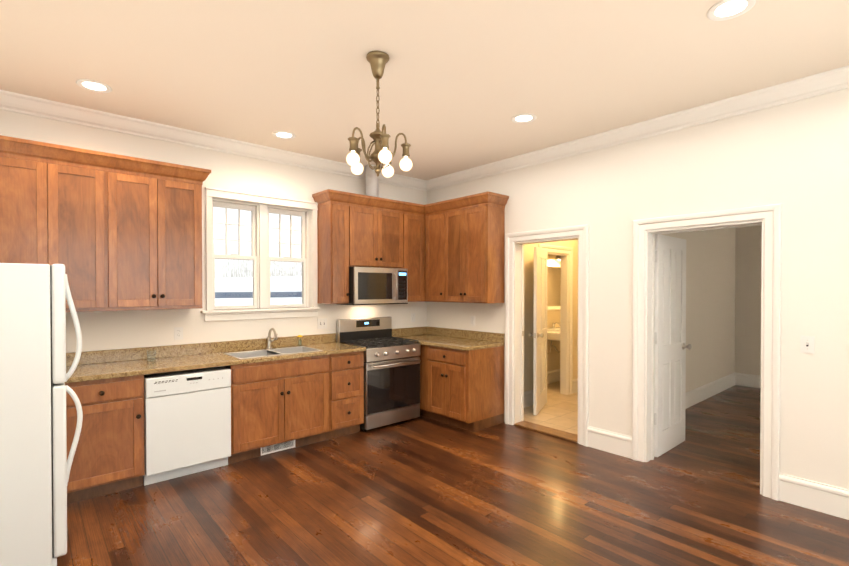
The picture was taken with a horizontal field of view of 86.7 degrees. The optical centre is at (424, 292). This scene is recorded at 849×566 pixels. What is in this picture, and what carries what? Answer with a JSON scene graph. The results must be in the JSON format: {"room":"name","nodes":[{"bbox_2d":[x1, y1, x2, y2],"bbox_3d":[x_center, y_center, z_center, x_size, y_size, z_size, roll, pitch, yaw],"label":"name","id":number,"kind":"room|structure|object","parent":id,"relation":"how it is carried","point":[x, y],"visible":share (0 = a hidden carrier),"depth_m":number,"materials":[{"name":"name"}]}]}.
{"room":"kitchen","nodes":[
{"label":"kitchen","id":0,"kind":"room"},
{"bbox_2d":[0,110,426,367],"bbox_3d":[-0.184,-0.015,6.168,9.470,3.000,0.260,0,1,-41],"label":"wall","id":1,"kind":"structure","parent":0,"point":[109,330],"depth_m":4.30,"materials":[{"name":"white paint"}]},
{"bbox_2d":[0,151,119,310],"bbox_3d":[-2.840,-0.424,3.437,0.778,1.110,0.319,0,1,-41],"label":"upper cabinet","id":2,"kind":"object","parent":1,"relation":"attached to","point":[113,232],"depth_m":3.38,"materials":[{"name":"brown wood"}]},
{"bbox_2d":[120,167,203,310],"bbox_3d":[-2.364,-0.428,3.856,0.772,1.110,0.319,0,1,-41],"label":"upper cabinet","id":3,"kind":"object","parent":1,"relation":"attached to","point":[161,215],"depth_m":3.77,"materials":[{"name":"brown wood"}]},
{"bbox_2d":[174,327,182,339],"bbox_3d":[-2.272,0.374,4.154,0.072,0.116,0.008,0,1,-41],"label":"outlet","id":4,"kind":"object","parent":1,"relation":"attached to","point":[178,333],"visible":1,"depth_m":4.15,"materials":[{"name":"white plastic"}]},
{"bbox_2d":[0,90,427,190],"bbox_3d":[-1.711,-1.440,4.575,4.530,0.120,0.092,0,1,-41],"label":"crown molding","id":5,"kind":"structure","parent":1,"relation":"attached to","point":[9,101],"depth_m":4.07,"materials":[{"name":"white paint"}]},
{"bbox_2d":[201,187,319,321],"bbox_3d":[-1.717,-0.372,4.729,1.224,1.282,0.248,0,1,-41],"label":"double-hung window","id":6,"kind":"structure","parent":1,"relation":"in","point":[259,243],"depth_m":4.73,"materials":[{"name":"white paint"}]},
{"bbox_2d":[318,318,326,328],"bbox_3d":[-1.162,0.348,5.125,0.118,0.116,0.016,0,1,-41],"label":"outlet","id":7,"kind":"object","parent":1,"relation":"attached to","point":[322,323],"visible":1,"depth_m":5.13,"materials":[{"name":"white plastic"}]},
{"bbox_2d":[316,201,355,303],"bbox_3d":[-0.998,-0.439,5.059,0.288,1.110,0.320,0,1,-41],"label":"upper cabinet","id":8,"kind":"object","parent":1,"relation":"attached to","point":[336,220],"depth_m":4.95,"materials":[{"name":"brown wood"}]},
{"bbox_2d":[356,205,399,267],"bbox_3d":[-0.649,-0.648,5.364,0.770,0.698,0.320,0,1,-41],"label":"upper cabinet","id":9,"kind":"object","parent":1,"relation":"attached to","point":[377,227],"depth_m":5.24,"materials":[{"name":"brown wood"}]},
{"bbox_2d":[340,267,407,304],"bbox_3d":[-0.603,-0.081,5.318,0.752,0.424,0.454,0,1,-41],"label":"over-the-range microwave","id":10,"kind":"object","parent":9,"relation":"attached to","point":[373,286],"visible":0.96,"depth_m":5.13,"materials":[{"name":"silver metal"}]},
{"bbox_2d":[400,209,423,301],"bbox_3d":[-0.223,-0.445,5.693,0.429,1.110,0.394,0,1,-41],"label":"upper cabinet","id":11,"kind":"object","parent":1,"relation":"attached to","point":[411,220],"depth_m":5.61,"materials":[{"name":"brown wood"}]},
{"bbox_2d":[392,329,420,343],"bbox_3d":[-0.244,0.534,5.517,0.029,0.140,0.642,0,1,-41],"label":"countertop","id":12,"kind":"structure","parent":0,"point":[408,334],"depth_m":5.85,"materials":[{"name":"brown stone"}]},
{"bbox_2d":[0,0,848,179],"bbox_3d":[2.050,-1.551,3.617,9.470,0.120,7.020,0,1,-41],"label":"ceiling","id":13,"kind":"structure","parent":0,"point":[462,83],"depth_m":2.91,"materials":[{"name":"beige paint"}]},
{"bbox_2d":[76,79,111,92],"bbox_3d":[-2.371,-1.483,3.229,0.212,0.007,0.212,0,1,-41],"label":"recessed light","id":14,"kind":"object","parent":13,"relation":"in","point":[93,86],"visible":1,"depth_m":3.22,"materials":[{"name":"white paint"}]},
{"bbox_2d":[272,131,295,138],"bbox_3d":[-1.329,-1.493,4.254,0.212,0.007,0.212,0,1,-41],"label":"recessed light","id":15,"kind":"object","parent":13,"relation":"in","point":[283,134],"visible":1,"depth_m":4.25,"materials":[{"name":"white paint"}]},
{"bbox_2d":[365,165,377,196],"bbox_3d":[-0.625,-1.252,5.348,0.155,0.506,0.155,0,1,-41],"label":"vent duct","id":16,"kind":"object","parent":13,"relation":"attached to","point":[371,183],"visible":0.56,"depth_m":5.28,"materials":[{"name":"silver metal"}]},
{"bbox_2d":[346,51,412,177],"bbox_3d":[-0.305,-1.107,2.817,0.410,0.752,0.420,0,1,-41],"label":"chandelier","id":17,"kind":"object","parent":13,"relation":"hanging from","point":[381,153],"visible":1,"depth_m":2.79,"materials":[{"name":"gold metal"}]},
{"bbox_2d":[511,113,536,122],"bbox_3d":[0.849,-1.489,3.839,0.212,0.007,0.212,0,1,-41],"label":"recessed light","id":18,"kind":"object","parent":13,"relation":"in","point":[524,118],"visible":1,"depth_m":3.84,"materials":[{"name":"white paint"}]},
{"bbox_2d":[707,0,755,20],"bbox_3d":[1.589,-1.475,2.333,0.212,0.007,0.212,0,1,-41],"label":"recessed light","id":19,"kind":"object","parent":13,"relation":"in","point":[722,10],"visible":1,"depth_m":2.34,"materials":[{"name":"white paint"}]},
{"bbox_2d":[57,385,848,565],"bbox_3d":[2.136,1.570,3.549,9.470,0.120,6.760,0,1,-41],"label":"floor","id":20,"kind":"structure","parent":0,"point":[421,490],"depth_m":3.16,"materials":[{"name":"brown wood"}]},
{"bbox_2d":[0,263,82,565],"bbox_3d":[-2.486,0.673,2.542,0.834,1.692,0.750,0,1,-41],"label":"refrigerator","id":21,"kind":"object","parent":20,"relation":"on","point":[35,466],"visible":1,"depth_m":2.40,"materials":[{"name":"white metal"}]},
{"bbox_2d":[143,366,230,485],"bbox_3d":[-2.098,1.081,3.883,0.632,0.852,0.636,0,1,-41],"label":"dishwasher","id":22,"kind":"object","parent":20,"relation":"on","point":[187,422],"visible":0.98,"depth_m":3.64,"materials":[{"name":"white metal"}]},
{"bbox_2d":[65,351,363,503],"bbox_3d":[-1.787,1.062,4.158,2.554,0.885,0.650,0,1,-41],"label":"base cabinet","id":23,"kind":"object","parent":20,"relation":"on","point":[280,405],"visible":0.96,"depth_m":3.98,"materials":[{"name":"brown wood"}]},
{"bbox_2d":[65,333,365,382],"bbox_3d":[-1.794,0.627,4.155,2.567,0.299,0.638,0,1,-41],"label":"countertop","id":24,"kind":"structure","parent":23,"relation":"on","point":[105,364],"depth_m":4.03,"materials":[{"name":"brown stone"}]},
{"bbox_2d":[147,350,155,361],"bbox_3d":[-2.334,0.536,3.840,0.074,0.095,0.073,0,1,-41],"label":"drinking glass","id":25,"kind":"object","parent":24,"relation":"on","point":[149,354],"visible":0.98,"depth_m":3.85,"materials":[{"name":"clear glass"}]},
{"bbox_2d":[266,328,277,348],"bbox_3d":[-1.534,0.466,4.612,0.122,0.222,0.213,0,1,-41],"label":"faucet","id":26,"kind":"object","parent":24,"relation":"on","point":[269,340],"visible":1,"depth_m":4.63,"materials":[{"name":"silver metal"}]},
{"bbox_2d":[397,326,504,350],"bbox_3d":[0.239,0.534,5.472,0.638,0.140,1.348,0,1,-41],"label":"countertop","id":27,"kind":"structure","parent":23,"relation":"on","point":[459,339],"depth_m":5.40,"materials":[{"name":"brown stone"}]},
{"bbox_2d":[337,317,420,430],"bbox_3d":[-0.512,0.899,5.223,0.758,1.190,0.687,0,1,-41],"label":"range","id":28,"kind":"object","parent":20,"relation":"on","point":[391,380],"visible":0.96,"depth_m":5.06,"materials":[{"name":"silver metal"}]},
{"bbox_2d":[419,344,503,431],"bbox_3d":[0.233,1.049,5.475,0.650,0.885,1.343,0,1,-41],"label":"base cabinet","id":29,"kind":"object","parent":20,"relation":"on","point":[463,389],"depth_m":5.01,"materials":[{"name":"brown wood"}]},
{"bbox_2d":[524,381,577,434],"bbox_3d":[2.614,1.533,6.841,4.400,0.132,2.450,0,1,-41],"label":"floor","id":30,"kind":"structure","parent":0,"point":[558,411],"depth_m":5.56,"materials":[{"name":"beige tile"}]},
{"bbox_2d":[524,240,577,391],"bbox_3d":[2.451,-0.027,6.890,4.240,2.988,0.100,0,1,-41],"label":"wall","id":31,"kind":"structure","parent":0,"point":[529,308],"depth_m":5.91,"materials":[{"name":"beige paint"}]},
{"bbox_2d":[529,246,547,414],"bbox_3d":[1.493,0.455,5.697,0.657,2.030,0.349,0,1,-41],"label":"bathroom door","id":32,"kind":"structure","parent":31,"relation":"in","point":[539,335],"depth_m":5.59,"materials":[{"name":"white paint"}]},
{"bbox_2d":[524,369,577,407],"bbox_3d":[2.287,1.366,7.090,4.240,0.198,0.642,0,1,-41],"label":"baseboard","id":33,"kind":"structure","parent":31,"relation":"attached to","point":[553,376],"depth_m":6.63,"materials":[{"name":"white paint"}]},
{"bbox_2d":[538,244,572,394],"bbox_3d":[1.800,0.408,6.303,0.840,2.128,0.136,0,1,-41],"label":"door frame","id":34,"kind":"structure","parent":31,"relation":"attached to","point":[566,332],"depth_m":6.50,"materials":[{"name":"white paint"}]},
{"bbox_2d":[547,255,560,370],"bbox_3d":[1.910,-0.033,7.505,4.240,2.988,0.499,0,1,-41],"label":"wall","id":35,"kind":"structure","parent":0,"point":[553,356],"depth_m":7.34,"materials":[{"name":"beige paint"}]},
{"bbox_2d":[547,322,559,353],"bbox_3d":[2.198,0.725,7.139,0.520,0.515,0.438,0,1,-41],"label":"sink","id":36,"kind":"object","parent":35,"relation":"attached to","point":[553,333],"visible":0.35,"depth_m":7.06,"materials":[{"name":"white ceramic"}]},
{"bbox_2d":[547,263,560,309],"bbox_3d":[2.077,-0.100,7.269,0.600,0.750,0.074,0,1,-41],"label":"bathroom mirror","id":37,"kind":"object","parent":35,"relation":"attached to","point":[553,284],"visible":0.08,"depth_m":7.31,"materials":[{"name":"white mirror"}]},
{"bbox_2d":[427,88,848,489],"bbox_3d":[2.274,0.008,3.763,0.160,3.000,6.600,0,1,-41],"label":"wall","id":38,"kind":"structure","parent":0,"point":[792,158],"depth_m":3.48,"materials":[{"name":"white paint"}]},
{"bbox_2d":[424,209,447,301],"bbox_3d":[0.228,-0.445,5.663,0.389,1.110,0.438,0,1,-41],"label":"upper cabinet","id":39,"kind":"object","parent":38,"relation":"attached to","point":[436,220],"depth_m":5.58,"materials":[{"name":"brown wood"}]},
{"bbox_2d":[470,316,474,325],"bbox_3d":[0.594,0.343,5.546,0.008,0.116,0.072,0,1,-41],"label":"electrical outlet plate","id":40,"kind":"object","parent":38,"relation":"attached to","point":[472,320],"visible":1,"depth_m":5.54,"materials":[{"name":"white plastic"}]},
{"bbox_2d":[448,201,504,302],"bbox_3d":[0.559,-0.442,5.340,0.319,1.110,0.732,0,1,-41],"label":"upper cabinet","id":41,"kind":"object","parent":38,"relation":"attached to","point":[451,250],"depth_m":5.12,"materials":[{"name":"brown wood"}]},
{"bbox_2d":[514,421,577,442],"bbox_3d":[1.335,1.486,4.841,0.182,0.024,0.774,0,1,-41],"label":"sill","id":42,"kind":"structure","parent":38,"relation":"attached to","point":[564,435],"depth_m":4.82,"materials":[{"name":"brown wood"}]},
{"bbox_2d":[505,224,588,446],"bbox_3d":[1.326,0.413,4.824,0.196,2.170,1.010,0,1,-41],"label":"door frame","id":43,"kind":"structure","parent":38,"relation":"attached to","point":[514,326],"depth_m":5.07,"materials":[{"name":"white paint"}]},
{"bbox_2d":[587,426,631,458],"bbox_3d":[1.745,1.404,4.239,0.022,0.198,0.435,0,1,-41],"label":"baseboard","id":44,"kind":"structure","parent":38,"relation":"attached to","point":[604,440],"depth_m":4.23,"materials":[{"name":"white paint"}]},
{"bbox_2d":[424,65,848,190],"bbox_3d":[2.180,-1.431,3.666,0.092,0.120,6.600,0,1,-41],"label":"crown molding","id":45,"kind":"structure","parent":38,"relation":"attached to","point":[829,81],"depth_m":3.76,"materials":[{"name":"white paint"}]},
{"bbox_2d":[654,251,656,424],"bbox_3d":[2.095,0.410,4.080,0.050,1.584,0.016,0,1,-41],"label":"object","id":46,"kind":"structure","parent":38,"relation":"attached to","point":[655,414],"depth_m":4.09,"materials":[{"name":"white metal"}]},
{"bbox_2d":[654,234,691,456],"bbox_3d":[2.368,0.480,4.322,0.692,2.030,0.178,0,1,-41],"label":"room door","id":47,"kind":"structure","parent":38,"relation":"in","point":[671,346],"depth_m":4.28,"materials":[{"name":"white paint"}]},
{"bbox_2d":[632,204,781,500],"bbox_3d":[2.297,0.428,3.720,0.196,2.160,1.060,0,1,-41],"label":"door frame","id":48,"kind":"structure","parent":38,"relation":"attached to","point":[768,218],"depth_m":3.55,"materials":[{"name":"white paint"}]},
{"bbox_2d":[800,336,814,353],"bbox_3d":[2.690,0.363,3.159,0.016,0.120,0.076,0,1,-41],"label":"switch plate","id":49,"kind":"object","parent":38,"relation":"attached to","point":[807,344],"visible":1,"depth_m":3.16,"materials":[{"name":"white plastic"}]},
{"bbox_2d":[779,473,848,519],"bbox_3d":[3.478,1.423,2.271,0.022,0.198,2.690,0,1,-41],"label":"baseboard","id":50,"kind":"structure","parent":38,"relation":"attached to","point":[819,497],"depth_m":3.13,"materials":[{"name":"white paint"}]},
{"bbox_2d":[660,228,735,391],"bbox_3d":[3.363,-0.012,5.855,4.240,3.000,0.100,0,1,-41],"label":"wall","id":51,"kind":"structure","parent":0,"point":[710,300],"depth_m":6.41,"materials":[{"name":"beige paint"}]},
{"bbox_2d":[685,372,736,408],"bbox_3d":[3.404,1.390,5.822,4.240,0.198,0.022,0,1,-41],"label":"baseboard","id":52,"kind":"structure","parent":51,"relation":"attached to","point":[702,393],"depth_m":6.39,"materials":[{"name":"white paint"}]},
{"bbox_2d":[735,226,761,374],"bbox_3d":[5.576,-0.019,6.671,0.160,3.000,6.600,0,1,-41],"label":"wall","id":53,"kind":"structure","parent":0,"point":[748,250],"depth_m":7.09,"materials":[{"name":"beige paint"}]},
{"bbox_2d":[737,373,760,387],"bbox_3d":[6.351,1.391,5.667,0.022,0.198,4.050,0,1,-41],"label":"baseboard","id":54,"kind":"structure","parent":53,"relation":"attached to","point":[748,380],"depth_m":7.07,"materials":[{"name":"white paint"}]},
{"label":"outside","id":55,"kind":"structure","parent":0,"visible":0},
{"bbox_2d":[213,207,301,305],"bbox_3d":[-3.736,-1.033,8.187,15.000,7.000,0.001,0,1,-41],"label":"sky","id":56,"kind":"structure","parent":55,"point":[246,268],"depth_m":8.53,"materials":[{"name":"white"}]}
]}

